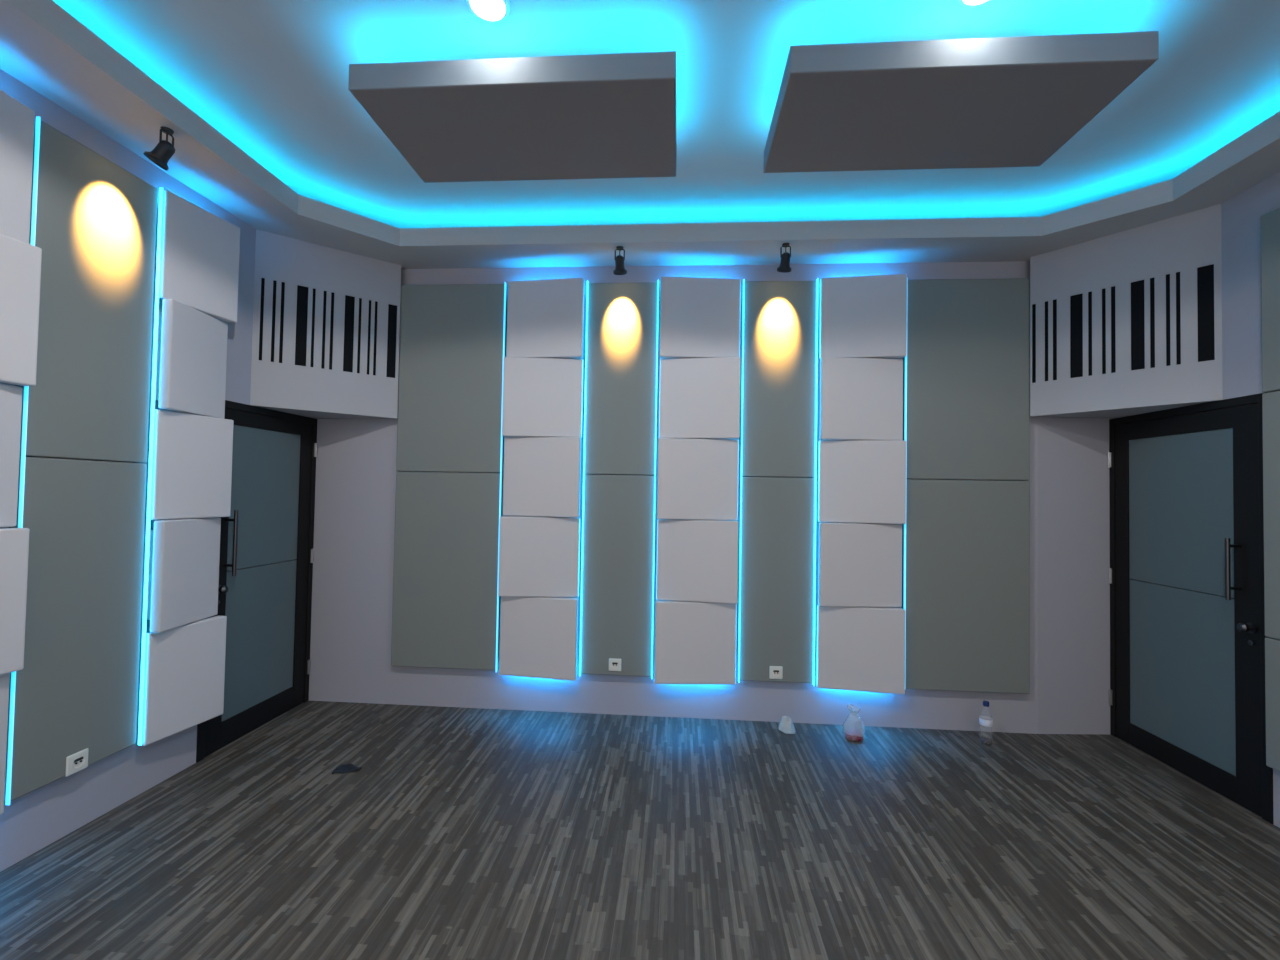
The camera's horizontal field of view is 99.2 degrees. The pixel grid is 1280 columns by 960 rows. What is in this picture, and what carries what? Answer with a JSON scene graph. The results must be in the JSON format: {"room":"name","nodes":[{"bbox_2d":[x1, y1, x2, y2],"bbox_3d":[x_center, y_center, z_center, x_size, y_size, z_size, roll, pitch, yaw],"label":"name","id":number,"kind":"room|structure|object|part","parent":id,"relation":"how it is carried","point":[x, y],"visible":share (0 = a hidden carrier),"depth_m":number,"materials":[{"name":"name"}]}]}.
{"room":"studio","nodes":[
{"label":"studio","id":0,"kind":"room"},
{"bbox_2d":[0,69,255,871],"bbox_3d":[-2.677,-0.178,1.284,0.150,3.450,5.660,1,-1,4],"label":"wall","id":1,"kind":"structure","parent":0,"point":[32,821],"depth_m":2.64,"materials":[{"name":"grey paint"}]},
{"bbox_2d":[0,673,9,813],"bbox_3d":[-2.511,1.019,1.865,0.134,0.556,0.553,1,-1,4],"label":"wall tile","id":2,"kind":"structure","parent":1,"relation":"attached to","point":[4,678],"depth_m":2.12,"materials":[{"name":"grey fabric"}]},
{"bbox_2d":[0,383,22,527],"bbox_3d":[-2.492,-0.100,1.892,0.134,0.556,0.553,1,-1,4],"label":"wall tile","id":3,"kind":"structure","parent":1,"relation":"attached to","point":[10,396],"depth_m":2.13,"materials":[{"name":"grey fabric"}]},
{"bbox_2d":[0,528,29,674],"bbox_3d":[-2.502,0.460,1.879,0.134,0.556,0.553,1,-1,4],"label":"wall tile","id":4,"kind":"structure","parent":1,"relation":"attached to","point":[14,542],"depth_m":2.11,"materials":[{"name":"grey fabric"}]},
{"bbox_2d":[0,89,34,243],"bbox_3d":[-2.473,-1.218,1.919,0.134,0.556,0.553,1,-1,4],"label":"wall tile","id":5,"kind":"structure","parent":1,"relation":"attached to","point":[17,120],"depth_m":2.13,"materials":[{"name":"grey fabric"}]},
{"bbox_2d":[0,234,41,385],"bbox_3d":[-2.483,-0.658,1.906,0.134,0.556,0.553,1,-1,4],"label":"wall tile","id":6,"kind":"structure","parent":1,"relation":"attached to","point":[20,262],"depth_m":2.11,"materials":[{"name":"grey fabric"}]},
{"bbox_2d":[4,457,146,801],"bbox_3d":[-2.502,0.599,2.435,0.060,1.374,0.512,1,-1,4],"label":"acoustic panel","id":7,"kind":"object","parent":1,"relation":"attached to","point":[76,688],"visible":0.77,"depth_m":2.40,"materials":[{"name":"grey fabric"}]},
{"bbox_2d":[5,117,40,804],"bbox_3d":[-2.479,-0.098,2.191,0.016,2.770,0.004,1,-1,4],"label":"light strip","id":8,"kind":"object","parent":7,"relation":"attached to","point":[38,119],"visible":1,"depth_m":2.19,"materials":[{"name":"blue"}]},
{"bbox_2d":[65,748,88,776],"bbox_3d":[-2.477,1.243,2.401,0.014,0.086,0.088,1,-1,4],"label":"wall socket","id":9,"kind":"object","parent":7,"relation":"attached to","point":[78,761],"visible":1,"depth_m":2.39,"materials":[{"name":"white plastic"}]},
{"bbox_2d":[138,188,162,744],"bbox_3d":[-2.430,-0.084,2.707,0.016,2.770,0.004,1,-1,4],"label":"light strip","id":10,"kind":"object","parent":7,"relation":"attached to","point":[160,189],"visible":1,"depth_m":2.71,"materials":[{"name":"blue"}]},
{"bbox_2d":[15,120,157,462],"bbox_3d":[-2.478,-0.781,2.468,0.060,1.380,0.512,1,-1,4],"label":"acoustic panel","id":11,"kind":"object","parent":1,"relation":"attached to","point":[95,235],"visible":0.76,"depth_m":2.43,"materials":[{"name":"grey fabric"}]},
{"bbox_2d":[140,616,226,745],"bbox_3d":[-2.439,1.045,2.902,0.134,0.556,0.408,1,-1,4],"label":"wall panel","id":12,"kind":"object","parent":1,"relation":"attached to","point":[184,673],"depth_m":2.87,"materials":[{"name":"grey fabric"}]},
{"bbox_2d":[146,517,220,632],"bbox_3d":[-2.429,0.486,2.916,0.134,0.556,0.408,1,-1,4],"label":"wall tile","id":13,"kind":"structure","parent":1,"relation":"attached to","point":[184,554],"depth_m":2.84,"materials":[{"name":"grey fabric"}]},
{"bbox_2d":[155,299,227,418],"bbox_3d":[-2.410,-0.632,2.943,0.134,0.556,0.408,1,-1,4],"label":"wall tile","id":14,"kind":"structure","parent":1,"relation":"attached to","point":[191,360],"depth_m":2.87,"materials":[{"name":"grey fabric"}]},
{"bbox_2d":[150,409,233,519],"bbox_3d":[-2.420,-0.073,2.929,0.134,0.556,0.408,1,-1,4],"label":"wall panel","id":15,"kind":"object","parent":1,"relation":"attached to","point":[192,464],"depth_m":2.90,"materials":[{"name":"grey fabric"}]},
{"bbox_2d":[159,190,239,322],"bbox_3d":[-2.401,-1.191,2.956,0.134,0.556,0.408,1,-1,4],"label":"wall panel","id":16,"kind":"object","parent":1,"relation":"attached to","point":[200,249],"depth_m":2.93,"materials":[{"name":"grey fabric"}]},
{"bbox_2d":[196,400,317,761],"bbox_3d":[-2.476,0.570,3.562,0.192,2.070,0.928,1,-1,4],"label":"door","id":17,"kind":"structure","parent":1,"relation":"in","point":[266,561],"depth_m":3.57,"materials":[{"name":"black paint"}]},
{"bbox_3d":[-2.434,0.374,3.246,0.070,0.390,0.021,1,-1,4],"label":"handle","id":18,"kind":"part","parent":17,"relation":"part of","materials":[{"name":"grey metal"}]},
{"bbox_3d":[-2.478,1.004,3.556,0.024,0.893,0.609,1,-1,4],"label":"pane","id":19,"kind":"part","parent":17,"relation":"part of","materials":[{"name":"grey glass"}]},
{"bbox_3d":[-2.462,0.113,3.578,0.024,0.883,0.609,1,-1,4],"label":"pane","id":20,"kind":"part","parent":17,"relation":"part of","materials":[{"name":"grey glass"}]},
{"bbox_2d":[250,229,400,418],"bbox_3d":[-2.096,-1.015,3.725,0.666,1.117,0.632,1,-1,4],"label":"wall","id":21,"kind":"structure","parent":0,"point":[326,332],"depth_m":3.67,"materials":[{"name":"grey paint"}]},
{"bbox_2d":[0,700,1279,959],"bbox_3d":[0.172,1.653,1.157,5.907,0.120,5.900,1,-1,4],"label":"floor","id":22,"kind":"structure","parent":0,"point":[460,833],"depth_m":2.39,"materials":[{"name":"plastic"}]},
{"bbox_2d":[332,764,361,773],"bbox_3d":[-1.619,1.600,3.018,0.134,0.014,0.111,1,-1,4],"label":"scrap","id":23,"kind":"object","parent":22,"relation":"on","point":[344,768],"visible":1,"depth_m":3.02,"materials":[{"name":"black"}]},
{"bbox_2d":[845,729,862,740],"bbox_3d":[1.386,1.564,3.532,0.151,0.213,0.130,0,-2,44],"label":"liquid","id":24,"kind":"object","parent":22,"relation":"on","point":[852,734],"visible":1,"depth_m":3.49,"materials":[{"name":"white"}]},
{"bbox_2d":[979,701,992,744],"bbox_3d":[2.214,1.551,3.488,0.074,0.265,0.074,1,-1,4],"label":"water bottle","id":25,"kind":"object","parent":22,"relation":"on","point":[986,721],"visible":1,"depth_m":3.47,"materials":[{"name":"grey plastic"}]},
{"bbox_2d":[0,0,1279,268],"bbox_3d":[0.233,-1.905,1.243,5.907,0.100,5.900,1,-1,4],"label":"ceiling","id":26,"kind":"structure","parent":0,"point":[270,76],"depth_m":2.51,"materials":[{"name":"grey paint"}]},
{"bbox_2d":[143,126,174,170],"bbox_3d":[-2.196,-1.516,2.497,0.121,0.179,0.092,1,-1,4],"label":"spotlight","id":27,"kind":"object","parent":26,"relation":"attached to","point":[164,150],"visible":1,"depth_m":2.48,"materials":[{"name":"black metal"}]},
{"bbox_2d":[466,0,509,23],"bbox_3d":[-0.586,-1.838,2.101,0.166,0.020,0.166,1,-1,4],"label":"recessed light","id":28,"kind":"object","parent":26,"relation":"in","point":[489,11],"visible":1,"depth_m":2.12,"materials":[{"name":"white plastic"}]},
{"bbox_2d":[471,0,504,18],"bbox_3d":[-0.586,-1.839,2.101,0.128,0.014,0.128,1,-1,4],"label":"diffuser","id":29,"kind":"object","parent":28,"relation":"attached to","point":[481,9],"depth_m":2.12,"materials":[{"name":"white plastic"}]},
{"bbox_2d":[348,51,676,182],"bbox_3d":[-0.506,-1.713,2.541,1.348,0.247,0.678,1,-1,4],"label":"ceiling panel","id":30,"kind":"object","parent":26,"relation":"hanging from","point":[595,116],"visible":1,"depth_m":2.38,"materials":[{"name":"grey paint"}]},
{"bbox_2d":[613,246,626,274],"bbox_3d":[-0.134,-1.452,3.642,0.092,0.180,0.120,1,-1,4],"label":"spotlight","id":31,"kind":"object","parent":26,"relation":"attached to","point":[620,269],"visible":1,"depth_m":3.61,"materials":[{"name":"black metal"}]},
{"bbox_2d":[777,243,790,272],"bbox_3d":[0.945,-1.436,3.556,0.092,0.180,0.119,1,-1,4],"label":"spotlight","id":32,"kind":"object","parent":26,"relation":"attached to","point":[784,267],"visible":1,"depth_m":3.53,"materials":[{"name":"black metal"}]},
{"bbox_2d":[763,31,1158,172],"bbox_3d":[1.280,-1.686,2.406,1.346,0.247,0.668,1,-1,4],"label":"ceiling panel","id":33,"kind":"object","parent":26,"relation":"hanging from","point":[997,102],"visible":1,"depth_m":2.24,"materials":[{"name":"grey paint"}]},
{"bbox_2d":[958,0,991,7],"bbox_3d":[1.256,-1.809,1.996,0.166,0.020,0.166,1,-1,4],"label":"recessed light","id":34,"kind":"object","parent":26,"relation":"in","point":[965,3],"visible":1,"depth_m":2.06,"materials":[{"name":"white plastic"}]},
{"bbox_2d":[965,0,983,2],"bbox_3d":[1.256,-1.810,1.996,0.128,0.014,0.128,1,-1,4],"label":"diffuser","id":35,"kind":"object","parent":34,"relation":"attached to","point":[966,1],"depth_m":2.05,"materials":[{"name":"white plastic"}]},
{"bbox_2d":[309,261,1109,733],"bbox_3d":[0.399,-0.060,3.993,5.907,3.450,0.300,1,-1,4],"label":"wall","id":36,"kind":"structure","parent":0,"point":[356,459],"depth_m":3.81,"materials":[{"name":"grey paint"}]},
{"bbox_2d":[391,472,502,669],"bbox_3d":[-1.387,0.644,3.919,0.773,1.394,0.060,1,-1,4],"label":"acoustic panel","id":37,"kind":"object","parent":36,"relation":"attached to","point":[446,536],"visible":1,"depth_m":3.89,"materials":[{"name":"grey fabric"}]},
{"bbox_2d":[495,282,505,672],"bbox_3d":[-0.988,-0.032,3.873,0.004,2.770,0.028,1,-1,4],"label":"light strip","id":38,"kind":"object","parent":37,"relation":"attached to","point":[505,282],"visible":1,"depth_m":3.87,"materials":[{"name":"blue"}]},
{"bbox_2d":[396,284,506,472],"bbox_3d":[-1.363,-0.736,3.953,0.773,1.360,0.060,1,-1,4],"label":"acoustic panel","id":39,"kind":"object","parent":36,"relation":"attached to","point":[451,354],"visible":0.98,"depth_m":3.92,"materials":[{"name":"grey fabric"}]},
{"bbox_2d":[499,596,577,680],"bbox_3d":[-0.710,1.097,3.823,0.553,0.556,0.134,1,-1,4],"label":"wall tile","id":40,"kind":"structure","parent":36,"relation":"attached to","point":[538,635],"depth_m":3.78,"materials":[{"name":"grey fabric"}]},
{"bbox_2d":[498,516,579,596],"bbox_3d":[-0.700,0.538,3.837,0.553,0.556,0.134,1,-1,4],"label":"wall tile","id":41,"kind":"structure","parent":36,"relation":"attached to","point":[539,556],"depth_m":3.80,"materials":[{"name":"grey fabric"}]},
{"bbox_2d":[503,437,580,516],"bbox_3d":[-0.691,-0.021,3.850,0.553,0.556,0.134,1,-1,4],"label":"wall tile","id":42,"kind":"structure","parent":36,"relation":"attached to","point":[542,475],"depth_m":3.81,"materials":[{"name":"grey fabric"}]},
{"bbox_2d":[502,357,583,437],"bbox_3d":[-0.681,-0.581,3.864,0.553,0.556,0.134,1,-1,4],"label":"wall tile","id":43,"kind":"structure","parent":36,"relation":"attached to","point":[543,397],"depth_m":3.83,"materials":[{"name":"grey fabric"}]},
{"bbox_2d":[506,277,583,357],"bbox_3d":[-0.672,-1.140,3.877,0.553,0.556,0.134,1,-1,4],"label":"wall tile","id":44,"kind":"structure","parent":36,"relation":"attached to","point":[545,317],"depth_m":3.84,"materials":[{"name":"grey fabric"}]},
{"bbox_2d":[581,475,654,676],"bbox_3d":[-0.154,0.663,3.832,0.495,1.394,0.060,1,-1,4],"label":"acoustic panel","id":45,"kind":"object","parent":36,"relation":"attached to","point":[618,536],"visible":0.97,"depth_m":3.80,"materials":[{"name":"grey fabric"}]},
{"bbox_2d":[609,658,620,670],"bbox_3d":[-0.173,1.283,3.781,0.088,0.086,0.014,1,-1,4],"label":"wall socket","id":46,"kind":"object","parent":45,"relation":"attached to","point":[614,664],"visible":1,"depth_m":3.78,"materials":[{"name":"white plastic"}]},
{"bbox_2d":[585,282,657,474],"bbox_3d":[-0.130,-0.718,3.866,0.495,1.360,0.060,1,-1,4],"label":"acoustic panel","id":47,"kind":"object","parent":36,"relation":"attached to","point":[620,434],"visible":0.96,"depth_m":3.84,"materials":[{"name":"grey fabric"}]},
{"bbox_2d":[579,281,587,675],"bbox_3d":[-0.395,-0.023,3.831,0.004,2.770,0.028,1,-1,4],"label":"light strip","id":48,"kind":"object","parent":47,"relation":"attached to","point":[587,281],"visible":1,"depth_m":3.83,"materials":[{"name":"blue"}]},
{"bbox_2d":[652,280,658,663],"bbox_3d":[0.106,-0.015,3.795,0.004,2.770,0.028,1,-1,4],"label":"light strip","id":49,"kind":"object","parent":47,"relation":"attached to","point":[658,280],"visible":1,"depth_m":3.79,"materials":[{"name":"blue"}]},
{"bbox_2d":[654,601,736,684],"bbox_3d":[0.382,1.113,3.746,0.553,0.556,0.134,1,-1,4],"label":"wall tile","id":50,"kind":"structure","parent":36,"relation":"attached to","point":[695,642],"depth_m":3.71,"materials":[{"name":"grey fabric"}]},
{"bbox_2d":[656,519,738,603],"bbox_3d":[0.392,0.554,3.760,0.553,0.556,0.134,1,-1,4],"label":"wall tile","id":51,"kind":"structure","parent":36,"relation":"attached to","point":[697,560],"depth_m":3.72,"materials":[{"name":"grey fabric"}]},
{"bbox_2d":[657,438,738,519],"bbox_3d":[0.401,-0.005,3.773,0.553,0.556,0.134,1,-1,4],"label":"wall tile","id":52,"kind":"structure","parent":36,"relation":"attached to","point":[698,478],"depth_m":3.73,"materials":[{"name":"grey fabric"}]},
{"bbox_2d":[659,357,740,438],"bbox_3d":[0.411,-0.564,3.787,0.553,0.556,0.134,1,-1,4],"label":"wall tile","id":53,"kind":"structure","parent":36,"relation":"attached to","point":[699,398],"depth_m":3.75,"materials":[{"name":"grey fabric"}]},
{"bbox_2d":[660,277,740,357],"bbox_3d":[0.420,-1.123,3.800,0.553,0.556,0.134,1,-1,4],"label":"wall tile","id":54,"kind":"structure","parent":36,"relation":"attached to","point":[700,317],"depth_m":3.76,"materials":[{"name":"grey fabric"}]},
{"bbox_2d":[738,477,814,682],"bbox_3d":[0.938,0.680,3.755,0.495,1.394,0.060,1,-1,4],"label":"acoustic panel","id":55,"kind":"object","parent":36,"relation":"attached to","point":[777,579],"visible":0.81,"depth_m":3.73,"materials":[{"name":"grey fabric"}]},
{"bbox_2d":[769,666,782,678],"bbox_3d":[0.925,1.309,3.703,0.088,0.086,0.014,1,-1,4],"label":"wall socket","id":56,"kind":"object","parent":55,"relation":"attached to","point":[775,672],"visible":1,"depth_m":3.70,"materials":[{"name":"white plastic"}]},
{"bbox_2d":[813,279,817,684],"bbox_3d":[1.198,0.002,3.718,0.004,2.770,0.028,1,-1,4],"label":"light strip","id":57,"kind":"object","parent":55,"relation":"attached to","point":[817,279],"visible":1,"depth_m":3.71,"materials":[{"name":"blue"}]},
{"bbox_2d":[742,281,815,477],"bbox_3d":[0.962,-0.701,3.789,0.495,1.360,0.060,1,-1,4],"label":"acoustic panel","id":58,"kind":"object","parent":36,"relation":"attached to","point":[779,342],"visible":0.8,"depth_m":3.76,"materials":[{"name":"grey fabric"}]},
{"bbox_2d":[738,280,743,681],"bbox_3d":[0.697,-0.006,3.754,0.004,2.770,0.028,1,-1,4],"label":"light strip","id":59,"kind":"object","parent":58,"relation":"attached to","point":[743,280],"visible":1,"depth_m":3.75,"materials":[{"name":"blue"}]},
{"bbox_2d":[818,523,901,606],"bbox_3d":[1.484,0.571,3.682,0.553,0.556,0.134,1,-1,4],"label":"wall tile","id":60,"kind":"structure","parent":36,"relation":"attached to","point":[860,564],"depth_m":3.64,"materials":[{"name":"grey fabric"}]},
{"bbox_2d":[816,605,904,693],"bbox_3d":[1.474,1.130,3.669,0.553,0.556,0.134,1,-1,4],"label":"wall tile","id":61,"kind":"structure","parent":36,"relation":"attached to","point":[859,648],"depth_m":3.63,"materials":[{"name":"grey fabric"}]},
{"bbox_2d":[820,357,902,439],"bbox_3d":[1.503,-0.547,3.709,0.553,0.556,0.134,1,-1,4],"label":"wall tile","id":62,"kind":"structure","parent":36,"relation":"attached to","point":[861,398],"depth_m":3.67,"materials":[{"name":"grey fabric"}]},
{"bbox_2d":[818,440,905,523],"bbox_3d":[1.493,0.012,3.696,0.553,0.556,0.134,1,-1,4],"label":"wall tile","id":63,"kind":"structure","parent":36,"relation":"attached to","point":[860,481],"depth_m":3.66,"materials":[{"name":"grey fabric"}]},
{"bbox_2d":[819,274,906,358],"bbox_3d":[1.512,-1.106,3.723,0.553,0.556,0.134,1,-1,4],"label":"wall tile","id":64,"kind":"structure","parent":36,"relation":"attached to","point":[861,316],"depth_m":3.68,"materials":[{"name":"grey fabric"}]},
{"bbox_2d":[901,479,1029,693],"bbox_3d":[2.185,0.705,3.667,0.804,1.406,0.060,1,-1,4],"label":"acoustic panel","id":65,"kind":"object","parent":36,"relation":"attached to","point":[968,541],"visible":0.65,"depth_m":3.64,"materials":[{"name":"grey fabric"}]},
{"bbox_2d":[903,356,906,655],"bbox_3d":[1.790,0.011,3.676,0.004,2.770,0.028,1,-1,4],"label":"light strip","id":66,"kind":"object","parent":65,"relation":"attached to","point":[905,417],"visible":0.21,"depth_m":3.67,"materials":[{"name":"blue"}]},
{"bbox_2d":[903,278,1029,480],"bbox_3d":[2.208,-0.682,3.701,0.804,1.360,0.060,1,-1,4],"label":"acoustic panel","id":67,"kind":"object","parent":36,"relation":"attached to","point":[968,340],"visible":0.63,"depth_m":3.67,"materials":[{"name":"grey fabric"}]},
{"bbox_2d":[1030,204,1222,417],"bbox_3d":[2.890,-0.963,3.329,0.600,1.071,0.720,1,-1,4],"label":"wall","id":68,"kind":"structure","parent":0,"point":[1128,322],"depth_m":3.25,"materials":[{"name":"grey paint"}]},
{"bbox_2d":[1110,172,1279,827],"bbox_3d":[3.065,-0.090,0.875,0.150,3.450,5.655,1,-1,4],"label":"wall","id":69,"kind":"structure","parent":0,"point":[1241,214],"depth_m":2.83,"materials":[{"name":"grey paint"}]},
{"bbox_2d":[1108,392,1273,823],"bbox_3d":[3.165,0.634,3.182,0.192,2.116,1.003,1,-1,4],"label":"door","id":70,"kind":"structure","parent":69,"relation":"in","point":[1186,570],"depth_m":3.09,"materials":[{"name":"black paint"}]},
{"bbox_3d":[3.168,0.181,3.206,0.024,0.900,0.675,1,-1,4],"label":"pane","id":71,"kind":"part","parent":70,"relation":"part of","materials":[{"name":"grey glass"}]},
{"bbox_3d":[3.153,1.095,3.184,0.024,0.921,0.675,1,-1,4],"label":"pane","id":72,"kind":"part","parent":70,"relation":"part of","materials":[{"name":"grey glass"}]},
{"bbox_3d":[3.082,0.463,2.834,0.070,0.320,0.021,1,-1,4],"label":"handle","id":73,"kind":"part","parent":70,"relation":"part of","materials":[{"name":"grey metal"}]},
{"bbox_2d":[1260,207,1279,391],"bbox_3d":[3.058,-0.885,2.095,0.060,0.881,1.205,1,-1,4],"label":"acoustic panel","id":74,"kind":"object","parent":69,"relation":"attached to","point":[1270,221],"visible":0.84,"depth_m":2.65,"materials":[{"name":"grey fabric"}]},
{"bbox_2d":[1262,391,1279,639],"bbox_3d":[3.040,0.153,2.069,0.060,1.189,1.205,1,-1,4],"label":"acoustic panel","id":75,"kind":"object","parent":69,"relation":"attached to","point":[1270,401],"visible":1,"depth_m":2.63,"materials":[{"name":"grey fabric"}]},
{"bbox_2d":[1265,638,1279,771],"bbox_3d":[3.025,1.061,2.047,0.060,0.619,1.205,1,-1,4],"label":"acoustic panel","id":76,"kind":"object","parent":69,"relation":"attached to","point":[1272,646],"visible":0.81,"depth_m":2.61,"materials":[{"name":"grey fabric"}]}
]}

